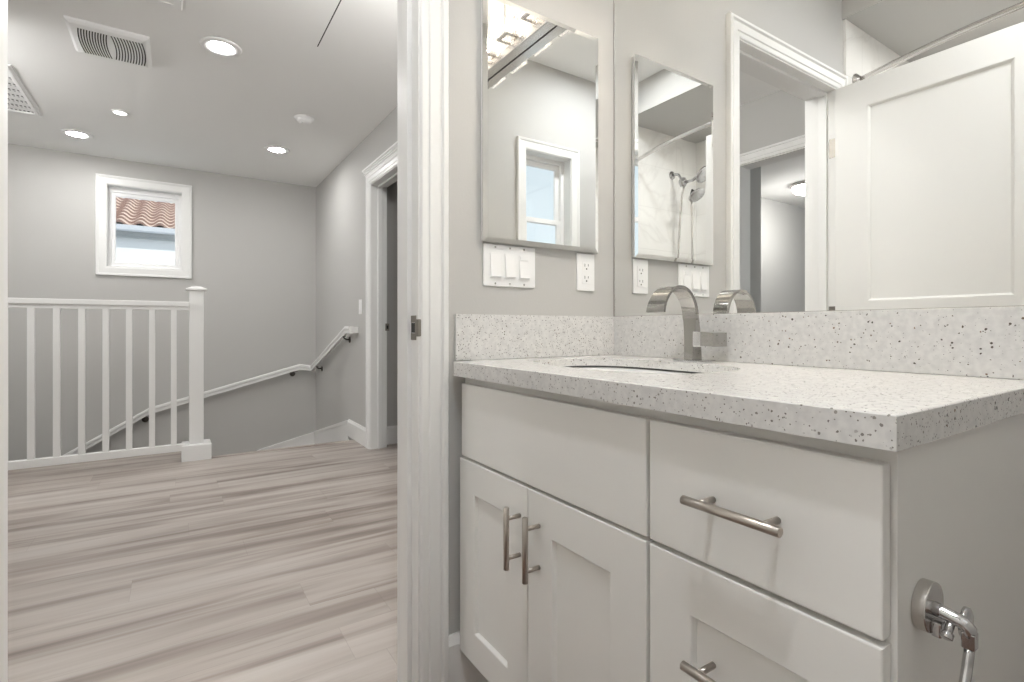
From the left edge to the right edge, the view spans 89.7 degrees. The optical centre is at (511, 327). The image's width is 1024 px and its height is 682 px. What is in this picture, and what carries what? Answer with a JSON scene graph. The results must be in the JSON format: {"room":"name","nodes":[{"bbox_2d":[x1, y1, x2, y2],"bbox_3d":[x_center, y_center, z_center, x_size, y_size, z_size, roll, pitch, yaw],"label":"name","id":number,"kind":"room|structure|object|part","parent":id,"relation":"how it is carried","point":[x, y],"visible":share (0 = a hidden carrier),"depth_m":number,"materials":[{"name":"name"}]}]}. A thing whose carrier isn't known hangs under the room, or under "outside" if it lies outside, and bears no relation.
{"room":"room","nodes":[
{"label":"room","id":0,"kind":"room"},
{"bbox_2d":[8,144,315,460],"bbox_3d":[-3.329,0.515,4.801,3.076,4.040,0.140,0,0,-33],"label":"wall","id":1,"kind":"structure","parent":0,"point":[254,240],"depth_m":4.84,"materials":[{"name":"grey paint"}]},
{"bbox_2d":[95,173,191,278],"bbox_3d":[-3.372,-0.907,4.740,0.717,0.886,0.125,0,0,-33],"label":"window","id":2,"kind":"structure","parent":1,"relation":"in","point":[107,187],"depth_m":4.69,"materials":[{"name":"white paint"}]},
{"bbox_3d":[-3.393,-0.891,4.772,0.552,0.697,0.048,0,0,-33],"label":"frame","id":3,"kind":"part","parent":2,"relation":"part of","materials":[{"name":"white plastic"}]},
{"bbox_2d":[64,326,358,454],"bbox_3d":[-2.833,0.769,4.115,2.755,1.563,1.539,0,0,-33],"label":"stair handrail","id":4,"kind":"object","parent":1,"relation":"attached to","point":[342,334],"visible":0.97,"depth_m":4.80,"materials":[{"name":"white paint"}]},
{"bbox_2d":[257,432,314,450],"bbox_3d":[-3.294,1.771,4.729,2.856,1.328,0.020,0,0,-33],"label":"trim","id":5,"kind":"structure","parent":1,"relation":"attached to","point":[307,439],"depth_m":5.40,"materials":[{"name":"white paint"}]},
{"bbox_2d":[8,0,396,186],"bbox_3d":[-2.306,-1.555,1.593,8.720,0.100,6.630,0,0,-33],"label":"ceiling","id":6,"kind":"structure","parent":0,"point":[195,108],"depth_m":3.24,"materials":[{"name":"white paint"}]},
{"bbox_2d":[8,64,42,116],"bbox_3d":[-3.350,-1.499,3.137,0.600,0.012,0.856,0,0,-33],"label":"ceiling vent","id":7,"kind":"object","parent":6,"relation":"in","point":[20,100],"visible":0.63,"depth_m":3.36,"materials":[{"name":"white plastic"}]},
{"bbox_3d":[-3.350,-1.503,3.137,0.520,0.004,0.776,0,0,-33],"label":"panel","id":8,"kind":"part","parent":7,"relation":"part of","materials":[{"name":"white plastic"}]},
{"bbox_2d":[60,129,92,138],"bbox_3d":[-3.377,-1.501,3.993,0.200,0.008,0.200,0,0,-33],"label":"recessed light","id":9,"kind":"object","parent":6,"relation":"in","point":[78,134],"visible":1,"depth_m":3.98,"materials":[{"name":"white plastic"}]},
{"bbox_2d":[63,15,151,67],"bbox_3d":[-2.114,-1.492,2.716,0.340,0.026,0.360,0,0,-33],"label":"ceiling vent","id":10,"kind":"object","parent":6,"relation":"in","point":[88,37],"visible":1,"depth_m":2.67,"materials":[{"name":"white plastic"}]},
{"bbox_2d":[111,109,128,115],"bbox_3d":[-2.734,-1.500,3.589,0.104,0.010,0.104,0,0,-33],"label":"recessed light","id":11,"kind":"object","parent":6,"relation":"in","point":[115,111],"visible":1,"depth_m":3.58,"materials":[{"name":"white plastic"}]},
{"bbox_2d":[146,0,182,9],"bbox_3d":[-1.664,-1.502,2.091,0.552,0.006,0.472,0,0,-33],"label":"panel frame","id":12,"kind":"object","parent":6,"relation":"attached to","point":[176,4],"visible":1,"depth_m":2.38,"materials":[{"name":"white plastic"}]},
{"bbox_3d":[-1.664,-1.503,2.091,0.480,0.003,0.400,0,0,-33],"label":"panel","id":13,"kind":"part","parent":12,"relation":"part of","materials":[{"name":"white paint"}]},
{"bbox_2d":[199,36,241,56],"bbox_3d":[-1.559,-1.501,2.756,0.200,0.008,0.200,0,0,-33],"label":"recessed light","id":14,"kind":"object","parent":6,"relation":"in","point":[218,46],"visible":1,"depth_m":2.75,"materials":[{"name":"white plastic"}]},
{"bbox_2d":[185,0,340,46],"bbox_3d":[-1.125,-1.503,2.337,0.600,0.003,0.604,0,0,-33],"label":"attic hatch","id":15,"kind":"object","parent":6,"relation":"attached to","point":[304,21],"visible":1,"depth_m":2.47,"materials":[{"name":"white paint"}]},
{"bbox_2d":[264,145,289,153],"bbox_3d":[-1.984,-1.501,4.342,0.200,0.008,0.200,0,0,-33],"label":"recessed light","id":16,"kind":"object","parent":6,"relation":"in","point":[270,148],"visible":1,"depth_m":4.33,"materials":[{"name":"white plastic"}]},
{"bbox_2d":[294,114,313,124],"bbox_3d":[-1.492,-1.485,3.696,0.136,0.040,0.136,0,0,-33],"label":"smoke detector","id":17,"kind":"object","parent":6,"relation":"attached to","point":[302,119],"visible":1,"depth_m":3.66,"materials":[{"name":"white plastic"}]},
{"bbox_2d":[8,441,397,681],"bbox_3d":[-1.981,0.950,1.095,8.720,0.030,5.440,0,0,-33],"label":"floor","id":18,"kind":"structure","parent":0,"point":[278,565],"depth_m":1.97,"materials":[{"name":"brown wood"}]},
{"bbox_2d":[8,286,211,469],"bbox_3d":[-2.951,0.318,3.249,1.812,1.234,0.180,0,0,-33],"label":"balustrade","id":19,"kind":"object","parent":18,"relation":"on","point":[197,448],"visible":0.95,"depth_m":3.38,"materials":[{"name":"white paint"}]},
{"bbox_3d":[-2.981,-0.153,3.177,1.682,0.060,0.056,0,0,-33],"label":"rail","id":20,"kind":"part","parent":19,"relation":"part of","materials":[{"name":"white paint"}]},
{"bbox_3d":[-2.981,0.838,3.177,1.682,0.050,0.044,0,0,-33],"label":"rail","id":21,"kind":"part","parent":19,"relation":"part of","materials":[{"name":"white paint"}]},
{"bbox_3d":[-2.268,0.333,3.696,0.088,1.205,0.088,0,0,-33],"label":"newel post","id":22,"kind":"part","parent":19,"relation":"part of","materials":[{"name":"white paint"}]},
{"bbox_3d":[-2.268,0.879,3.696,0.180,0.112,0.180,0,0,-33],"label":"post","id":23,"kind":"part","parent":19,"relation":"part of","materials":[{"name":"white paint"}]},
{"bbox_2d":[316,107,396,439],"bbox_3d":[-0.831,0.515,3.679,0.120,4.040,4.470,0,0,-33],"label":"wall","id":24,"kind":"structure","parent":0,"point":[341,196],"depth_m":4.58,"materials":[{"name":"grey paint"}]},
{"bbox_2d":[212,440,354,457],"bbox_3d":[-1.772,0.948,3.967,1.112,0.034,0.050,0,0,-33],"label":"trim","id":25,"kind":"structure","parent":24,"relation":"attached to","point":[345,440],"depth_m":3.95,"materials":[{"name":"brown wood"}]},
{"bbox_2d":[314,420,348,443],"bbox_3d":[-1.765,1.167,4.981,0.020,0.735,1.270,0,0,-33],"label":"trim","id":26,"kind":"structure","parent":24,"relation":"attached to","point":[339,431],"depth_m":4.84,"materials":[{"name":"white paint"}]},
{"bbox_2d":[348,419,365,446],"bbox_3d":[-1.271,0.863,4.229,0.014,0.145,0.528,0,0,-33],"label":"baseboard","id":27,"kind":"structure","parent":24,"relation":"attached to","point":[357,432],"depth_m":4.21,"materials":[{"name":"white paint"}]},
{"bbox_2d":[359,299,361,313],"bbox_3d":[-1.234,-0.171,4.176,0.011,0.118,0.072,0,0,-33],"label":"light switch","id":28,"kind":"object","parent":24,"relation":"attached to","point":[360,300],"visible":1,"depth_m":4.16,"materials":[{"name":"white plastic"}]},
{"bbox_2d":[362,142,396,449],"bbox_3d":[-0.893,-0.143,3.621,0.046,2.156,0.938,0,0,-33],"label":"trim","id":29,"kind":"structure","parent":24,"relation":"attached to","point":[387,160],"depth_m":3.95,"materials":[{"name":"white paint"}]},
{"bbox_2d":[387,181,396,425],"bbox_3d":[-0.304,-0.285,4.650,1.824,2.440,0.120,0,0,-33],"label":"door","id":30,"kind":"structure","parent":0,"point":[392,189],"depth_m":4.15,"materials":[{"name":"grey paint"}]},
{"bbox_2d":[387,425,396,444],"bbox_3d":[-0.268,0.863,4.594,1.824,0.145,0.014,0,0,-33],"label":"baseboard","id":31,"kind":"structure","parent":30,"relation":"attached to","point":[391,430],"depth_m":4.13,"materials":[{"name":"white paint"}]},
{"bbox_2d":[411,315,420,339],"bbox_3d":[-0.237,0.000,1.262,0.010,0.060,0.053,0,0,-33],"label":"strike plate","id":32,"kind":"object","parent":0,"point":[415,327],"visible":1,"depth_m":1.25,"materials":[{"name":"silver metal"}]},
{"bbox_2d":[449,0,612,634],"bbox_3d":[-0.672,-0.415,1.036,2.487,2.700,0.130,0,0,-33],"label":"wall","id":33,"kind":"structure","parent":0,"point":[555,293],"depth_m":1.34,"materials":[{"name":"grey paint"}]},
{"bbox_2d":[0,0,3,681],"bbox_3d":[-0.640,-0.081,0.571,0.112,2.012,0.737,0,0,-33],"label":"door frame","id":34,"kind":"structure","parent":33,"relation":"in","point":[1,1],"depth_m":0.83,"materials":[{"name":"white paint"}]},
{"bbox_2d":[4,0,420,681],"bbox_3d":[-0.579,-0.090,1.097,0.790,2.050,0.140,0,0,-33],"label":"trim","id":35,"kind":"structure","parent":33,"relation":"attached to","point":[408,11],"depth_m":1.27,"materials":[{"name":"white paint"}]},
{"bbox_2d":[421,0,448,681],"bbox_3d":[-0.538,-0.117,1.034,0.900,2.105,0.021,0,0,-33],"label":"trim","id":36,"kind":"structure","parent":33,"relation":"attached to","point":[434,13],"depth_m":1.25,"materials":[{"name":"white paint"}]},
{"bbox_2d":[449,631,487,681],"bbox_3d":[0.081,0.854,1.442,0.582,0.163,0.014,0,0,-33],"label":"baseboard","id":37,"kind":"structure","parent":33,"relation":"attached to","point":[461,669],"depth_m":1.30,"materials":[{"name":"white paint"}]},
{"bbox_2d":[483,243,534,287],"bbox_3d":[-0.004,-0.166,1.387,0.166,0.110,0.012,0,0,-33],"label":"switch plate","id":38,"kind":"object","parent":33,"relation":"attached to","point":[503,266],"visible":1,"depth_m":1.38,"materials":[{"name":"white plastic"}]},
{"bbox_2d":[455,314,613,360],"bbox_3d":[0.085,0.024,1.448,0.546,0.118,0.008,0,0,-33],"label":"backsplash","id":39,"kind":"structure","parent":33,"relation":"attached to","point":[477,336],"depth_m":1.42,"materials":[{"name":"stone"}]},
{"bbox_2d":[481,0,597,253],"bbox_3d":[0.089,-0.547,1.444,0.400,0.647,0.018,0,0,-33],"label":"medicine cabinet","id":40,"kind":"object","parent":33,"relation":"attached to","point":[539,73],"visible":1,"depth_m":1.42,"materials":[{"name":"silver mirror"}]},
{"bbox_2d":[576,253,593,290],"bbox_3d":[0.221,-0.166,1.537,0.068,0.110,0.007,0,0,-33],"label":"power outlet","id":41,"kind":"object","parent":33,"relation":"attached to","point":[584,262],"visible":1,"depth_m":1.53,"materials":[{"name":"white plastic"}]},
{"bbox_2d":[582,261,590,283],"bbox_3d":[0.222,-0.165,1.535,0.033,0.067,0.003,0,0,-33],"label":"socket","id":42,"kind":"object","parent":41,"relation":"attached to","point":[586,265],"depth_m":1.53,"materials":[{"name":"white plastic"}]},
{"bbox_2d":[613,0,1023,316],"bbox_3d":[0.580,-0.556,1.204,0.007,1.043,0.958,0,0,-33],"label":"wall mirror","id":43,"kind":"object","parent":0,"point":[770,156],"visible":1,"depth_m":1.09,"materials":[{"name":"grey mirror"}]},
{"bbox_2d":[614,306,1023,379],"bbox_3d":[0.578,0.024,1.202,0.010,0.118,0.959,0,0,-33],"label":"backsplash","id":44,"kind":"structure","parent":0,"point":[977,341],"depth_m":1.02,"materials":[{"name":"stone"}]},
{"bbox_3d":[-0.212,0.985,0.331,2.487,0.100,1.645,0,0,-33],"label":"floor","id":45,"kind":"structure","parent":0,"visible":0},
{"bbox_2d":[460,378,1023,681],"bbox_3d":[0.332,0.527,1.043,0.584,0.816,0.935,0,0,-33],"label":"vanity cabinet","id":46,"kind":"object","parent":45,"relation":"on","point":[601,541],"visible":0.98,"depth_m":0.70,"materials":[{"name":"white paint"}]},
{"bbox_3d":[-0.043,0.566,1.171,0.018,0.483,0.296,0,0,-33],"label":"door","id":47,"kind":"part","parent":46,"relation":"part of","materials":[{"name":"white paint"}]},
{"bbox_3d":[-0.012,0.428,1.046,0.012,0.127,0.012,0,0,-33],"label":"handle","id":48,"kind":"part","parent":46,"relation":"part of","materials":[{"name":"silver metal"}]},
{"bbox_3d":[0.004,0.388,1.056,0.031,0.009,0.009,0,0,-33],"label":"post","id":49,"kind":"part","parent":46,"relation":"part of","materials":[{"name":"silver metal"}]},
{"bbox_3d":[0.004,0.469,1.056,0.031,0.009,0.009,0,0,-33],"label":"post","id":50,"kind":"part","parent":46,"relation":"part of","materials":[{"name":"silver metal"}]},
{"bbox_3d":[0.025,0.428,0.990,0.012,0.127,0.012,0,0,-33],"label":"handle","id":51,"kind":"part","parent":46,"relation":"part of","materials":[{"name":"silver metal"}]},
{"bbox_3d":[0.041,0.388,1.000,0.031,0.009,0.009,0,0,-33],"label":"post","id":52,"kind":"part","parent":46,"relation":"part of","materials":[{"name":"silver metal"}]},
{"bbox_3d":[0.041,0.469,1.000,0.031,0.009,0.009,0,0,-33],"label":"post","id":53,"kind":"part","parent":46,"relation":"part of","materials":[{"name":"silver metal"}]},
{"bbox_3d":[0.046,0.228,1.035,0.018,0.179,0.602,0,0,-33],"label":"false drawer","id":54,"kind":"part","parent":46,"relation":"part of","materials":[{"name":"white paint"}]},
{"bbox_3d":[0.125,0.566,0.914,0.018,0.483,0.312,0,0,-33],"label":"door","id":55,"kind":"part","parent":46,"relation":"part of","materials":[{"name":"white paint"}]},
{"bbox_3d":[0.262,0.447,0.627,0.012,0.012,0.133,0,0,-33],"label":"handle","id":56,"kind":"part","parent":46,"relation":"part of","materials":[{"name":"silver metal"}]},
{"bbox_3d":[0.254,0.447,0.673,0.031,0.009,0.009,0,0,-33],"label":"post","id":57,"kind":"part","parent":46,"relation":"part of","materials":[{"name":"silver metal"}]},
{"bbox_3d":[0.254,0.228,0.673,0.031,0.009,0.009,0,0,-33],"label":"post","id":58,"kind":"part","parent":46,"relation":"part of","materials":[{"name":"silver metal"}]},
{"bbox_3d":[0.262,0.228,0.627,0.012,0.012,0.133,0,0,-33],"label":"handle","id":59,"kind":"part","parent":46,"relation":"part of","materials":[{"name":"silver metal"}]},
{"bbox_2d":[453,306,1023,451],"bbox_3d":[0.344,0.042,1.048,0.571,0.153,0.959,0,0,-33],"label":"countertop","id":60,"kind":"structure","parent":46,"relation":"on","point":[896,380],"depth_m":0.92,"materials":[{"name":"stone"}]},
{"bbox_2d":[564,366,700,373],"bbox_3d":[0.261,0.172,1.173,0.358,0.138,0.538,0,0,-33],"label":"sink","id":61,"kind":"object","parent":60,"relation":"in","point":[607,368],"visible":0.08,"depth_m":1.36,"materials":[{"name":"white ceramic"}]},
{"bbox_2d":[646,285,726,361],"bbox_3d":[0.424,-0.009,1.244,0.165,0.186,0.112,0,0,-33],"label":"faucet","id":62,"kind":"object","parent":60,"relation":"on","point":[694,339],"visible":1,"depth_m":1.26,"materials":[{"name":"silver metal"}]},
{"bbox_3d":[0.400,-0.011,1.263,0.145,0.182,0.054,0,0,-33],"label":"spout","id":63,"kind":"part","parent":62,"relation":"part of","materials":[{"name":"silver metal"}]},
{"bbox_3d":[0.455,0.081,1.286,0.068,0.004,0.076,0,0,-33],"label":"plate","id":64,"kind":"part","parent":62,"relation":"part of","materials":[{"name":"silver metal"}]},
{"bbox_3d":[0.484,0.027,1.239,0.054,0.036,0.038,0,0,-33],"label":"lever","id":65,"kind":"part","parent":62,"relation":"part of","materials":[{"name":"silver metal"}]},
{"bbox_3d":[0.297,0.228,0.650,0.018,0.179,0.305,0,0,-33],"label":"drawer","id":66,"kind":"part","parent":46,"relation":"part of","materials":[{"name":"white paint"}]},
{"bbox_3d":[0.297,0.447,0.650,0.018,0.246,0.305,0,0,-33],"label":"drawer","id":67,"kind":"part","parent":46,"relation":"part of","materials":[{"name":"white paint"}]},
{"bbox_3d":[0.301,0.228,0.601,0.031,0.009,0.009,0,0,-33],"label":"post","id":68,"kind":"part","parent":46,"relation":"part of","materials":[{"name":"silver metal"}]},
{"bbox_2d":[911,578,978,681],"bbox_3d":[0.436,0.355,0.524,0.105,0.168,0.047,0,0,-33],"label":"paper holder","id":69,"kind":"object","parent":46,"relation":"attached to","point":[929,614],"visible":1,"depth_m":0.53,"materials":[{"name":"grey metal"}]},
{"bbox_3d":[0.457,0.302,0.531,0.015,0.024,0.037,0,0,-33],"label":"arm","id":70,"kind":"part","parent":69,"relation":"part of","materials":[{"name":"silver metal"}]},
{"label":"outside","id":71,"kind":"structure","parent":0,"visible":0},
{"bbox_2d":[116,197,174,264],"bbox_3d":[-5.566,0.277,8.524,8.000,5.315,2.600,0,0,-33],"label":"neighbouring house","id":72,"kind":"structure","parent":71,"point":[145,229],"depth_m":7.44,"materials":[{"name":"white"}]}
]}

